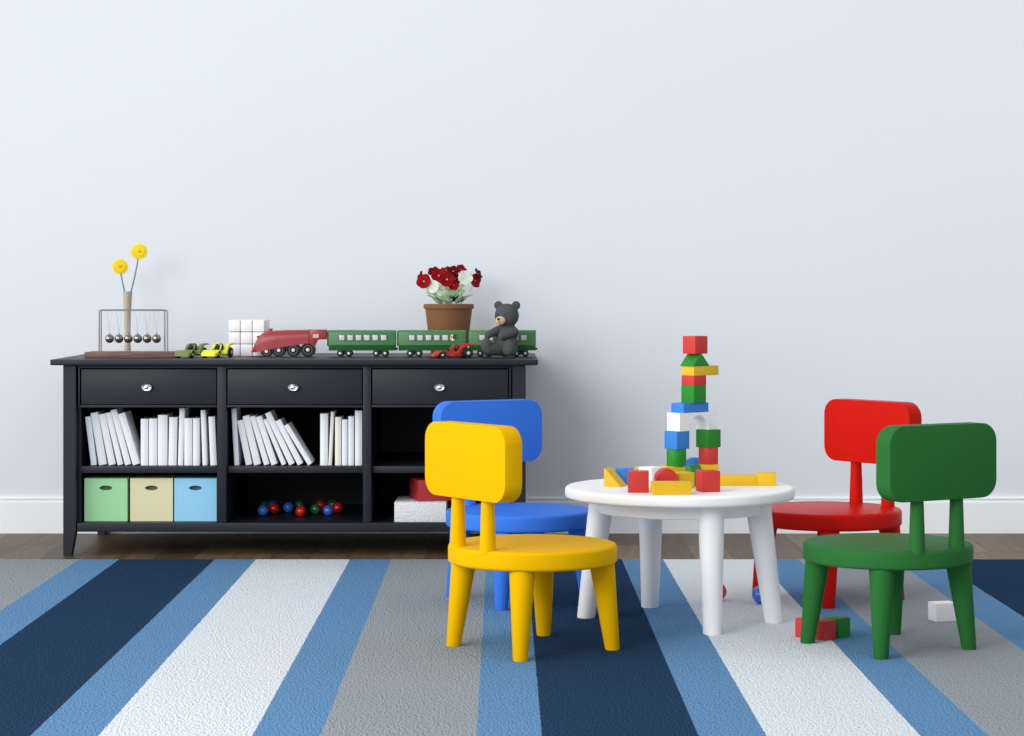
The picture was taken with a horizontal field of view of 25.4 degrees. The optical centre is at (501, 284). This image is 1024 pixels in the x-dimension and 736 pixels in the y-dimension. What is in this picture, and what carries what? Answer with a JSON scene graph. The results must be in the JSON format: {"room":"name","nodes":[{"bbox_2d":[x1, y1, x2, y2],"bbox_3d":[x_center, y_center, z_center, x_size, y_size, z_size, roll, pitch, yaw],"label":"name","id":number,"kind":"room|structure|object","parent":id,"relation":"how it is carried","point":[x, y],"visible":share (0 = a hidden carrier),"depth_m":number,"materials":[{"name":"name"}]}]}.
{"room":"children's room","nodes":[
{"label":"children's room","id":0,"kind":"room"},
{"bbox_2d":[0,0,1023,496],"bbox_3d":[0.000,-0.397,11.070,9.200,3.206,0.120,0,0,0],"label":"wall","id":1,"kind":"structure","parent":0,"point":[829,194],"depth_m":11.01,"materials":[{"name":"white paint"}]},
{"bbox_2d":[0,497,1023,532],"bbox_3d":[0.000,1.119,11.001,9.200,0.174,0.018,0,0,0],"label":"baseboard","id":2,"kind":"structure","parent":1,"relation":"attached to","point":[17,514],"depth_m":10.99,"materials":[{"name":"paint"}]},
{"bbox_2d":[0,533,1023,558],"bbox_3d":[0.000,1.256,6.065,9.200,0.100,10.130,0,0,0],"label":"floor","id":3,"kind":"structure","parent":0,"point":[12,545],"depth_m":10.49,"materials":[{"name":"brown wood"}]},
{"bbox_2d":[50,353,537,555],"bbox_3d":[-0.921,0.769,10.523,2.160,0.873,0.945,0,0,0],"label":"sideboard","id":4,"kind":"object","parent":3,"relation":"on","point":[398,395],"visible":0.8,"depth_m":10.09,"materials":[{"name":"black paint"}]},
{"bbox_2d":[85,415,98,464],"bbox_3d":[-1.840,0.700,10.242,0.051,0.220,0.173,0,0,0],"label":"book","id":5,"kind":"object","parent":4,"relation":"on","point":[91,440],"visible":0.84,"depth_m":10.16,"materials":[{"name":"paper"}]},
{"bbox_2d":[91,410,107,464],"bbox_3d":[-1.806,0.691,10.242,0.072,0.239,0.174,0,0,0],"label":"book","id":6,"kind":"object","parent":4,"relation":"on","point":[99,441],"visible":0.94,"depth_m":10.16,"materials":[{"name":"paper"}]},
{"bbox_2d":[99,412,116,464],"bbox_3d":[-1.767,0.693,10.242,0.075,0.233,0.174,0,0,0],"label":"book","id":7,"kind":"object","parent":4,"relation":"on","point":[111,457],"visible":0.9,"depth_m":10.16,"materials":[{"name":"paper"}]},
{"bbox_2d":[84,475,134,520],"bbox_3d":[-1.771,0.963,10.250,0.193,0.192,0.200,0,0,0],"label":"storage box","id":8,"kind":"object","parent":4,"relation":"on","point":[106,497],"visible":0.97,"depth_m":10.15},
{"bbox_2d":[106,412,123,464],"bbox_3d":[-1.735,0.691,10.243,0.078,0.239,0.173,0,0,0],"label":"book","id":9,"kind":"object","parent":4,"relation":"on","point":[119,457],"visible":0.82,"depth_m":10.16,"materials":[{"name":"paper"}]},
{"bbox_2d":[111,408,131,464],"bbox_3d":[-1.706,0.683,10.242,0.091,0.253,0.173,0,0,0],"label":"book","id":10,"kind":"object","parent":4,"relation":"on","point":[123,445],"visible":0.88,"depth_m":10.16,"materials":[{"name":"paper"}]},
{"bbox_2d":[123,291,131,350],"bbox_3d":[-1.752,0.183,10.620,0.046,0.300,0.046,0,0,0],"label":"bud vase","id":11,"kind":"object","parent":4,"relation":"on","point":[127,295],"visible":0.77,"depth_m":10.61,"materials":[{"name":"beige ceramic"}]},
{"bbox_2d":[111,259,128,290],"bbox_3d":[-1.789,0.005,10.632,0.083,0.256,0.030,0,0,0],"label":"gerbera","id":12,"kind":"object","parent":11,"relation":"in","point":[119,266],"visible":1,"depth_m":10.62,"materials":[{"name":"yellow plant"}]},
{"bbox_2d":[130,243,147,290],"bbox_3d":[-1.702,-0.030,10.630,0.090,0.327,0.027,0,0,-9],"label":"gerbera","id":13,"kind":"object","parent":11,"relation":"in","point":[139,251],"visible":1,"depth_m":10.62,"materials":[{"name":"yellow plant"}]},
{"bbox_2d":[118,410,140,464],"bbox_3d":[-1.670,0.691,10.242,0.097,0.238,0.174,0,0,0],"label":"book","id":14,"kind":"object","parent":4,"relation":"on","point":[127,422],"visible":0.96,"depth_m":10.16,"materials":[{"name":"paper"}]},
{"bbox_2d":[84,309,176,357],"bbox_3d":[-1.680,0.223,10.338,0.410,0.219,0.185,0,0,0],"label":"cradle","id":15,"kind":"object","parent":4,"relation":"on","point":[109,338],"visible":1,"depth_m":10.27,"materials":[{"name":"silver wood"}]},
{"bbox_2d":[141,417,151,464],"bbox_3d":[-1.600,0.706,10.237,0.034,0.208,0.164,0,0,0],"label":"book","id":16,"kind":"object","parent":4,"relation":"on","point":[144,421],"visible":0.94,"depth_m":10.16,"materials":[{"name":"paper"}]},
{"bbox_2d":[149,416,157,464],"bbox_3d":[-1.562,0.705,10.237,0.036,0.210,0.164,0,0,0],"label":"book","id":17,"kind":"object","parent":4,"relation":"on","point":[153,422],"visible":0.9,"depth_m":10.16,"materials":[{"name":"paper"}]},
{"bbox_2d":[130,475,178,520],"bbox_3d":[-1.567,0.963,10.250,0.192,0.192,0.200,0,0,0],"label":"storage box","id":18,"kind":"object","parent":4,"relation":"on","point":[151,496],"visible":0.98,"depth_m":10.15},
{"bbox_2d":[158,413,171,464],"bbox_3d":[-1.519,0.697,10.237,0.042,0.226,0.164,0,0,0],"label":"book","id":19,"kind":"object","parent":4,"relation":"on","point":[163,419],"visible":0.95,"depth_m":10.16,"materials":[{"name":"paper"}]},
{"bbox_2d":[168,415,178,464],"bbox_3d":[-1.473,0.702,10.237,0.036,0.215,0.164,1,0,0],"label":"book","id":20,"kind":"object","parent":4,"relation":"on","point":[173,420],"visible":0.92,"depth_m":10.16,"materials":[{"name":"paper"}]},
{"bbox_2d":[178,408,189,464],"bbox_3d":[-1.435,0.682,10.238,0.023,0.256,0.163,2,0,0],"label":"book","id":21,"kind":"object","parent":4,"relation":"on","point":[183,412],"visible":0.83,"depth_m":10.16,"materials":[{"name":"paper"}]},
{"bbox_2d":[184,416,196,464],"bbox_3d":[-1.404,0.705,10.237,0.036,0.211,0.164,0,0,0],"label":"book","id":22,"kind":"object","parent":4,"relation":"on","point":[188,421],"visible":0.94,"depth_m":10.16,"materials":[{"name":"paper"}]},
{"bbox_2d":[174,343,208,357],"bbox_3d":[-1.413,0.301,10.321,0.086,0.064,0.203,0,0,19],"label":"toy car","id":23,"kind":"object","parent":4,"relation":"on","point":[191,350],"visible":0.95,"depth_m":10.31,"materials":[{"name":"green plastic"}]},
{"bbox_2d":[174,475,216,520],"bbox_3d":[-1.371,0.963,10.250,0.190,0.192,0.200,0,0,0],"label":"storage box","id":24,"kind":"object","parent":4,"relation":"on","point":[195,496],"visible":0.91,"depth_m":10.15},
{"bbox_2d":[193,416,202,464],"bbox_3d":[-1.368,0.705,10.237,0.029,0.211,0.163,0,0,0],"label":"book","id":25,"kind":"object","parent":4,"relation":"on","point":[197,435],"visible":0.92,"depth_m":10.16,"materials":[{"name":"paper"}]},
{"bbox_2d":[201,408,209,464],"bbox_3d":[-1.334,0.686,10.238,0.030,0.248,0.162,0,0,0],"label":"book","id":26,"kind":"object","parent":4,"relation":"on","point":[205,413],"visible":0.95,"depth_m":10.16,"materials":[{"name":"paper"}]},
{"bbox_2d":[208,415,216,464],"bbox_3d":[-1.295,0.701,10.237,0.038,0.219,0.163,0,0,0],"label":"book","id":27,"kind":"object","parent":4,"relation":"on","point":[213,418],"visible":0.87,"depth_m":10.16,"materials":[{"name":"paper"}]},
{"bbox_2d":[201,343,234,357],"bbox_3d":[-1.296,0.301,10.341,0.086,0.064,0.203,0,0,19],"label":"toy car","id":28,"kind":"object","parent":4,"relation":"on","point":[217,350],"visible":1,"depth_m":10.34,"materials":[{"name":"yellow plastic"}]},
{"bbox_2d":[231,408,242,464],"bbox_3d":[-1.194,0.682,10.243,0.035,0.255,0.172,0,0,0],"label":"book","id":29,"kind":"object","parent":4,"relation":"on","point":[236,412],"visible":0.89,"depth_m":10.16,"materials":[{"name":"paper"}]},
{"bbox_2d":[237,419,252,464],"bbox_3d":[-1.153,0.708,10.242,0.068,0.205,0.173,0,0,0],"label":"book","id":30,"kind":"object","parent":4,"relation":"on","point":[242,431],"visible":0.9,"depth_m":10.16,"materials":[{"name":"paper"}]},
{"bbox_2d":[229,320,268,355],"bbox_3d":[-1.183,0.249,10.620,0.166,0.166,0.166,0,0,3],"label":"cube","id":31,"kind":"object","parent":4,"relation":"on","point":[243,333],"visible":0.82,"depth_m":10.54,"materials":[{"name":"white plastic"}]},
{"bbox_2d":[243,413,262,464],"bbox_3d":[-1.121,0.697,10.242,0.081,0.226,0.174,0,0,0],"label":"book","id":32,"kind":"object","parent":4,"relation":"on","point":[255,452],"visible":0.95,"depth_m":10.16,"materials":[{"name":"paper"}]},
{"bbox_2d":[250,413,270,464],"bbox_3d":[-1.085,0.698,10.243,0.087,0.224,0.173,0,0,0],"label":"book","id":33,"kind":"object","parent":4,"relation":"on","point":[262,448],"visible":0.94,"depth_m":10.16,"materials":[{"name":"paper"}]},
{"bbox_2d":[257,505,268,515],"bbox_3d":[-1.093,1.034,10.380,0.050,0.050,0.050,0,0,0],"label":"ball","id":34,"kind":"object","parent":4,"relation":"on","point":[262,510],"visible":1,"depth_m":10.36,"materials":[{"name":"blue plastic"}]},
{"bbox_2d":[259,499,267,505],"bbox_3d":[-1.120,1.034,10.677,0.050,0.050,0.050,0,0,0],"label":"ball","id":35,"kind":"object","parent":4,"relation":"on","point":[263,501],"visible":0.56,"depth_m":10.66,"materials":[{"name":"green plastic"}]},
{"bbox_2d":[256,414,279,464],"bbox_3d":[-1.054,0.698,10.242,0.096,0.223,0.173,0,0,0],"label":"book","id":36,"kind":"object","parent":4,"relation":"on","point":[274,459],"visible":0.93,"depth_m":10.16,"materials":[{"name":"paper"}]},
{"bbox_2d":[267,499,277,506],"bbox_3d":[-1.079,1.034,10.662,0.050,0.050,0.050,0,0,0],"label":"ball","id":37,"kind":"object","parent":4,"relation":"on","point":[271,501],"visible":0.53,"depth_m":10.65,"materials":[{"name":"blue plastic"}]},
{"bbox_2d":[268,503,278,513],"bbox_3d":[-1.053,1.034,10.472,0.050,0.050,0.050,0,0,0],"label":"ball","id":38,"kind":"object","parent":4,"relation":"on","point":[273,508],"visible":1,"depth_m":10.46,"materials":[{"name":"red plastic"}]},
{"bbox_2d":[263,418,286,464],"bbox_3d":[-1.018,0.705,10.243,0.102,0.210,0.172,0,0,0],"label":"book","id":39,"kind":"object","parent":4,"relation":"on","point":[283,460],"visible":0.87,"depth_m":10.16,"materials":[{"name":"paper"}]},
{"bbox_2d":[265,410,295,464],"bbox_3d":[-0.994,0.689,10.242,0.132,0.242,0.173,0,0,0],"label":"book","id":40,"kind":"object","parent":4,"relation":"on","point":[271,416],"visible":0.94,"depth_m":10.16,"materials":[{"name":"paper"}]},
{"bbox_2d":[283,502,293,512],"bbox_3d":[-0.990,1.034,10.528,0.050,0.050,0.050,0,0,0],"label":"ball","id":41,"kind":"object","parent":4,"relation":"on","point":[288,507],"visible":1,"depth_m":10.51,"materials":[{"name":"blue plastic"}]},
{"bbox_2d":[251,328,326,356],"bbox_3d":[-0.982,0.268,10.476,0.347,0.130,0.085,0,0,0],"label":"locomotive","id":42,"kind":"object","parent":4,"relation":"on","point":[277,342],"visible":1,"depth_m":10.44,"materials":[{"name":"plastic"}]},
{"bbox_2d":[275,417,304,464],"bbox_3d":[-0.953,0.706,10.242,0.123,0.208,0.173,0,0,0],"label":"book","id":43,"kind":"object","parent":4,"relation":"on","point":[281,423],"visible":0.94,"depth_m":10.16,"materials":[{"name":"paper"}]},
{"bbox_2d":[284,421,314,464],"bbox_3d":[-0.913,0.716,10.243,0.125,0.187,0.172,0,0,0],"label":"book","id":44,"kind":"object","parent":4,"relation":"on","point":[290,428],"visible":1,"depth_m":10.16,"materials":[{"name":"paper"}]},
{"bbox_2d":[294,500,304,508],"bbox_3d":[-0.947,1.034,10.624,0.050,0.050,0.050,0,0,0],"label":"ball","id":45,"kind":"object","parent":4,"relation":"on","point":[298,502],"visible":0.65,"depth_m":10.61,"materials":[{"name":"green plastic"}]},
{"bbox_2d":[295,506,305,516],"bbox_3d":[-0.918,1.034,10.352,0.050,0.050,0.050,0,0,0],"label":"ball","id":46,"kind":"object","parent":4,"relation":"on","point":[300,511],"visible":1,"depth_m":10.33,"materials":[{"name":"red plastic"}]},
{"bbox_2d":[310,504,320,514],"bbox_3d":[-0.858,1.034,10.444,0.050,0.050,0.050,0,0,0],"label":"ball","id":47,"kind":"object","parent":4,"relation":"on","point":[315,509],"visible":1,"depth_m":10.43,"materials":[{"name":"green plastic"}]},
{"bbox_2d":[315,499,325,509],"bbox_3d":[-0.851,1.034,10.653,0.050,0.050,0.050,0,0,0],"label":"ball","id":48,"kind":"object","parent":4,"relation":"on","point":[320,502],"visible":0.66,"depth_m":10.64,"materials":[{"name":"red plastic"}]},
{"bbox_2d":[320,412,330,464],"bbox_3d":[-0.796,0.694,10.237,0.034,0.232,0.164,0,0,0],"label":"book","id":49,"kind":"object","parent":4,"relation":"on","point":[325,417],"visible":0.95,"depth_m":10.16,"materials":[{"name":"paper"}]},
{"bbox_2d":[323,505,333,515],"bbox_3d":[-0.795,1.034,10.389,0.050,0.050,0.050,0,0,0],"label":"ball","id":50,"kind":"object","parent":4,"relation":"on","point":[328,510],"visible":1,"depth_m":10.37,"materials":[{"name":"blue plastic"}]},
{"bbox_2d":[327,499,336,505],"bbox_3d":[-0.796,1.034,10.672,0.050,0.050,0.050,0,0,0],"label":"ball","id":51,"kind":"object","parent":4,"relation":"on","point":[331,502],"visible":0.47,"depth_m":10.65,"materials":[{"name":"green plastic"}]},
{"bbox_2d":[328,410,336,464],"bbox_3d":[-0.764,0.690,10.238,0.026,0.241,0.162,0,0,0],"label":"book","id":52,"kind":"object","parent":4,"relation":"on","point":[333,412],"visible":0.99,"depth_m":10.16,"materials":[{"name":"paper"}]},
{"bbox_2d":[332,502,342,512],"bbox_3d":[-0.761,1.034,10.510,0.050,0.050,0.050,0,0,0],"label":"ball","id":53,"kind":"object","parent":4,"relation":"on","point":[338,507],"visible":0.92,"depth_m":10.49,"materials":[{"name":"red plastic"}]},
{"bbox_2d":[335,415,343,464],"bbox_3d":[-0.733,0.702,10.237,0.028,0.216,0.163,0,0,0],"label":"book","id":54,"kind":"object","parent":4,"relation":"on","point":[338,419],"visible":0.95,"depth_m":10.16,"materials":[{"name":"paper"}]},
{"bbox_2d":[342,417,347,464],"bbox_3d":[-0.704,0.707,10.238,0.024,0.205,0.163,0,0,0],"label":"book","id":55,"kind":"object","parent":4,"relation":"on","point":[344,420],"visible":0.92,"depth_m":10.16,"materials":[{"name":"paper"}]},
{"bbox_2d":[348,415,354,464],"bbox_3d":[-0.675,0.700,10.238,0.025,0.219,0.163,0,0,0],"label":"book","id":56,"kind":"object","parent":4,"relation":"on","point":[351,418],"visible":0.92,"depth_m":10.16,"materials":[{"name":"paper"}]},
{"bbox_2d":[355,408,362,464],"bbox_3d":[-0.642,0.687,10.237,0.031,0.246,0.164,0,0,0],"label":"book","id":57,"kind":"object","parent":4,"relation":"on","point":[358,412],"visible":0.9,"depth_m":10.16,"materials":[{"name":"paper"}]},
{"bbox_2d":[327,330,397,356],"bbox_3d":[-0.642,0.272,10.475,0.323,0.122,0.089,0,0,0],"label":"carriage","id":58,"kind":"object","parent":4,"relation":"on","point":[343,342],"visible":1,"depth_m":10.43,"materials":[{"name":"green plastic"}]},
{"bbox_2d":[394,496,448,521],"bbox_3d":[-0.362,1.014,10.258,0.231,0.089,0.300,0,0,1],"label":"flat box","id":59,"kind":"object","parent":4,"relation":"on","point":[406,509],"visible":0.73,"depth_m":10.11,"materials":[{"name":"white cardboard"}]},
{"bbox_2d":[410,476,451,500],"bbox_3d":[-0.305,0.922,10.260,0.190,0.095,0.200,0,0,-14],"label":"gift box","id":60,"kind":"object","parent":59,"relation":"on","point":[419,491],"visible":0.49,"depth_m":10.16,"materials":[{"name":"red cardboard"}]},
{"bbox_2d":[397,330,465,356],"bbox_3d":[-0.321,0.272,10.475,0.323,0.122,0.089,0,0,0],"label":"carriage","id":61,"kind":"object","parent":4,"relation":"on","point":[413,342],"visible":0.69,"depth_m":10.43,"materials":[{"name":"green plastic"}]},
{"bbox_2d":[416,264,481,353],"bbox_3d":[-0.252,0.119,10.719,0.260,0.428,0.264,0,0,41],"label":"potted flowers","id":62,"kind":"object","parent":4,"relation":"on","point":[440,316],"visible":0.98,"depth_m":10.66,"materials":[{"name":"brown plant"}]},
{"bbox_2d":[428,344,476,357],"bbox_3d":[-0.226,0.301,10.266,0.211,0.064,0.086,0,0,-18],"label":"toy car","id":63,"kind":"object","parent":4,"relation":"on","point":[460,350],"visible":1,"depth_m":10.25,"materials":[{"name":"red plastic"}]},
{"bbox_2d":[481,301,519,356],"bbox_3d":[-0.007,0.203,10.323,0.179,0.253,0.133,0,0,0],"label":"teddy bear","id":64,"kind":"object","parent":4,"relation":"on","point":[505,344],"visible":1,"depth_m":10.29},
{"bbox_2d":[467,330,537,356],"bbox_3d":[0.002,0.272,10.475,0.323,0.122,0.089,0,0,0],"label":"carriage","id":65,"kind":"object","parent":4,"relation":"on","point":[526,339],"visible":0.5,"depth_m":10.43,"materials":[{"name":"green plastic"}]},
{"bbox_2d":[0,559,1023,735],"bbox_3d":[0.100,1.203,7.256,6.800,0.006,5.313,0,0,0],"label":"rug","id":66,"kind":"object","parent":3,"relation":"on","point":[89,647],"visible":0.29,"depth_m":7.30,"materials":[{"name":"blue carpet"}]},
{"bbox_2d":[433,399,587,610],"bbox_3d":[0.066,0.826,8.625,0.559,0.749,0.559,0,0,-30],"label":"chair","id":67,"kind":"object","parent":66,"relation":"on","point":[525,415],"visible":0.57,"depth_m":8.69,"materials":[{"name":"blue paint"}]},
{"bbox_2d":[425,421,619,661],"bbox_3d":[0.101,0.826,7.499,0.559,0.749,0.559,0,0,-36],"label":"chair","id":68,"kind":"object","parent":66,"relation":"on","point":[481,462],"visible":1,"depth_m":7.34,"materials":[{"name":"yellow paint"}]},
{"bbox_2d":[565,479,794,634],"bbox_3d":[0.635,0.961,8.118,0.819,0.479,0.819,0,0,0],"label":"table","id":69,"kind":"object","parent":66,"relation":"on","point":[710,509],"visible":0.81,"depth_m":7.92,"materials":[{"name":"white paint"}]},
{"bbox_2d":[604,467,626,486],"bbox_3d":[0.407,0.689,8.110,0.065,0.065,0.065,0,0,25],"label":"wedge","id":70,"kind":"object","parent":69,"relation":"on","point":[611,478],"visible":1,"depth_m":8.09,"materials":[{"name":"yellow paint"}]},
{"bbox_2d":[615,467,633,484],"bbox_3d":[0.443,0.693,8.200,0.065,0.057,0.065,0,0,4],"label":"wedge","id":71,"kind":"object","parent":69,"relation":"on","point":[622,472],"visible":0.5,"depth_m":8.17,"materials":[{"name":"blue paint"}]},
{"bbox_2d":[628,470,648,492],"bbox_3d":[0.474,0.684,7.888,0.073,0.073,0.071,0,0,4],"label":"cube","id":72,"kind":"object","parent":69,"relation":"on","point":[638,480],"visible":1,"depth_m":7.85,"materials":[{"name":"red paint"}]},
{"bbox_2d":[638,466,664,485],"bbox_3d":[0.539,0.689,8.167,0.069,0.065,0.069,0,0,-40],"label":"cube","id":73,"kind":"object","parent":69,"relation":"on","point":[652,469],"visible":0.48,"depth_m":8.13,"materials":[{"name":"white paint"}]},
{"bbox_2d":[654,468,677,480],"bbox_3d":[0.576,0.683,7.976,0.075,0.075,0.052,0,0,-8],"label":"cylinder","id":74,"kind":"object","parent":69,"relation":"on","point":[663,474],"visible":0.58,"depth_m":7.95,"materials":[{"name":"red paint"}]},
{"bbox_2d":[650,481,691,494],"bbox_3d":[0.581,0.700,7.809,0.135,0.043,0.065,0,0,-4],"label":"plank","id":75,"kind":"object","parent":69,"relation":"on","point":[656,487],"visible":1,"depth_m":7.78,"materials":[{"name":"yellow paint"}]},
{"bbox_2d":[659,465,684,471],"bbox_3d":[0.618,0.690,8.246,0.074,0.063,0.065,0,0,-20],"label":"cube","id":76,"kind":"object","parent":69,"relation":"on","point":[674,468],"visible":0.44,"depth_m":8.22,"materials":[{"name":"yellow paint"}]},
{"bbox_2d":[667,449,685,465],"bbox_3d":[0.633,0.627,8.246,0.071,0.062,0.071,0,0,0],"label":"cylinder","id":77,"kind":"object","parent":76,"relation":"on","point":[675,457],"visible":1,"depth_m":8.21,"materials":[{"name":"green paint"}]},
{"bbox_2d":[664,431,688,448],"bbox_3d":[0.635,0.564,8.246,0.065,0.065,0.065,0,0,-40],"label":"cube","id":78,"kind":"object","parent":77,"relation":"on","point":[672,439],"visible":1,"depth_m":8.22,"materials":[{"name":"blue paint"}]},
{"bbox_2d":[667,411,716,430],"bbox_3d":[0.696,0.499,8.300,0.194,0.065,0.065,0,0,-41],"label":"arch","id":79,"kind":"object","parent":78,"relation":"on","point":[703,420],"visible":1,"depth_m":8.26,"materials":[{"name":"white paint"}]},
{"bbox_2d":[671,402,707,412],"bbox_3d":[0.687,0.450,8.302,0.130,0.035,0.065,0,0,-41],"label":"plank","id":80,"kind":"object","parent":79,"relation":"on","point":[680,407],"visible":0.91,"depth_m":8.27,"materials":[{"name":"blue paint"}]},
{"bbox_2d":[681,385,705,402],"bbox_3d":[0.701,0.400,8.303,0.065,0.065,0.065,0,0,-40],"label":"cube","id":81,"kind":"object","parent":80,"relation":"on","point":[689,393],"visible":0.91,"depth_m":8.28,"materials":[{"name":"green paint"}]},
{"bbox_2d":[681,375,705,384],"bbox_3d":[0.702,0.350,8.303,0.065,0.035,0.065,0,0,-40],"label":"cube","id":82,"kind":"object","parent":81,"relation":"on","point":[685,380],"visible":0.91,"depth_m":8.28,"materials":[{"name":"red paint"}]},
{"bbox_2d":[681,365,718,375],"bbox_3d":[0.726,0.316,8.324,0.130,0.035,0.065,0,0,-40],"label":"plank","id":83,"kind":"object","parent":82,"relation":"on","point":[711,369],"visible":0.89,"depth_m":8.29,"materials":[{"name":"yellow paint"}]},
{"bbox_2d":[680,354,708,365],"bbox_3d":[0.705,0.276,8.307,0.087,0.045,0.068,0,0,-41],"label":"block","id":84,"kind":"object","parent":83,"relation":"on","point":[690,359],"visible":1,"depth_m":8.29,"materials":[{"name":"green paint"}]},
{"bbox_2d":[683,336,706,353],"bbox_3d":[0.707,0.221,8.307,0.065,0.065,0.065,0,0,-40],"label":"cube","id":85,"kind":"object","parent":84,"relation":"on","point":[691,344],"visible":1,"depth_m":8.28,"materials":[{"name":"red paint"}]},
{"bbox_2d":[675,471,693,487],"bbox_3d":[0.637,0.693,8.039,0.065,0.056,0.065,0,0,-27],"label":"cube","id":86,"kind":"object","parent":69,"relation":"on","point":[682,475],"visible":0.51,"depth_m":8.01,"materials":[{"name":"yellow paint"}]},
{"bbox_2d":[685,457,698,468],"bbox_3d":[0.715,0.682,8.428,0.136,0.077,0.058,0,0,6],"label":"disc","id":87,"kind":"object","parent":69,"relation":"on","point":[693,460],"visible":0.19,"depth_m":8.40,"materials":[{"name":"blue paint"}]},
{"bbox_2d":[685,464,701,486],"bbox_3d":[0.687,0.684,8.143,0.091,0.074,0.071,0,0,38],"label":"block","id":88,"kind":"object","parent":69,"relation":"on","point":[690,468],"visible":0.41,"depth_m":8.12,"materials":[{"name":"green paint"}]},
{"bbox_2d":[696,469,719,491],"bbox_3d":[0.718,0.684,7.910,0.067,0.073,0.067,0,0,-14],"label":"cube","id":89,"kind":"object","parent":69,"relation":"on","point":[706,480],"visible":1,"depth_m":7.88,"materials":[{"name":"red paint"}]},
{"bbox_2d":[698,463,718,470],"bbox_3d":[0.757,0.690,8.328,0.065,0.063,0.065,0,0,-6],"label":"cube","id":90,"kind":"object","parent":69,"relation":"on","point":[703,466],"visible":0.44,"depth_m":8.30,"materials":[{"name":"yellow paint"}]},
{"bbox_2d":[699,447,717,464],"bbox_3d":[0.757,0.627,8.328,0.071,0.062,0.071,0,0,0],"label":"cylinder","id":91,"kind":"object","parent":90,"relation":"on","point":[708,456],"visible":1,"depth_m":8.30,"materials":[{"name":"red paint"}]},
{"bbox_2d":[696,429,720,447],"bbox_3d":[0.757,0.564,8.328,0.065,0.065,0.065,0,0,-41],"label":"cube","id":92,"kind":"object","parent":91,"relation":"on","point":[705,438],"visible":1,"depth_m":8.30,"materials":[{"name":"green paint"}]},
{"bbox_2d":[720,474,756,485],"bbox_3d":[0.843,0.703,8.159,0.136,0.036,0.065,0,0,-1],"label":"plank","id":93,"kind":"object","parent":69,"relation":"on","point":[725,479],"visible":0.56,"depth_m":8.13,"materials":[{"name":"yellow paint"}]},
{"bbox_2d":[756,472,775,485],"bbox_3d":[0.949,0.699,8.159,0.073,0.044,0.065,0,0,6],"label":"cube","id":94,"kind":"object","parent":69,"relation":"on","point":[763,478],"visible":1,"depth_m":8.13,"materials":[{"name":"yellow paint"}]},
{"bbox_2d":[723,584,726,597],"bbox_3d":[0.819,1.165,8.620,0.069,0.069,0.069,0,0,0],"label":"ball","id":95,"kind":"object","parent":66,"relation":"on","point":[724,587],"visible":0.11,"depth_m":8.60,"materials":[{"name":"red plastic"}]},
{"bbox_2d":[752,586,761,603],"bbox_3d":[0.974,1.165,8.530,0.069,0.069,0.069,0,0,0],"label":"ball","id":96,"kind":"object","parent":66,"relation":"on","point":[755,593],"visible":0.48,"depth_m":8.51,"materials":[{"name":"blue plastic"}]},
{"bbox_2d":[795,617,835,640],"bbox_3d":[1.064,1.168,7.704,0.065,0.065,0.126,0,0,-44],"label":"block","id":97,"kind":"object","parent":66,"relation":"on","point":[826,630],"visible":0.73,"depth_m":7.66,"materials":[{"name":"red paint"}]},
{"bbox_2d":[752,398,921,608],"bbox_3d":[1.246,0.826,8.680,0.559,0.749,0.559,0,0,-37],"label":"chair","id":98,"kind":"object","parent":66,"relation":"on","point":[852,427],"visible":0.73,"depth_m":8.73,"materials":[{"name":"red paint"}]},
{"bbox_2d":[824,615,849,637],"bbox_3d":[1.142,1.168,7.743,0.065,0.065,0.065,0,0,-42],"label":"cube","id":99,"kind":"object","parent":66,"relation":"on","point":[842,623],"visible":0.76,"depth_m":7.72,"materials":[{"name":"green paint"}]},
{"bbox_2d":[800,422,996,659],"bbox_3d":[1.280,0.826,7.536,0.559,0.749,0.559,0,0,-31],"label":"chair","id":100,"kind":"object","parent":66,"relation":"on","point":[916,464],"visible":1,"depth_m":7.32,"materials":[{"name":"green paint"}]},
{"bbox_2d":[928,601,955,621],"bbox_3d":[1.575,1.168,8.112,0.083,0.065,0.065,0,0,-16],"label":"cube","id":101,"kind":"object","parent":66,"relation":"on","point":[938,611],"visible":0.79,"depth_m":8.08,"materials":[{"name":"white paint"}]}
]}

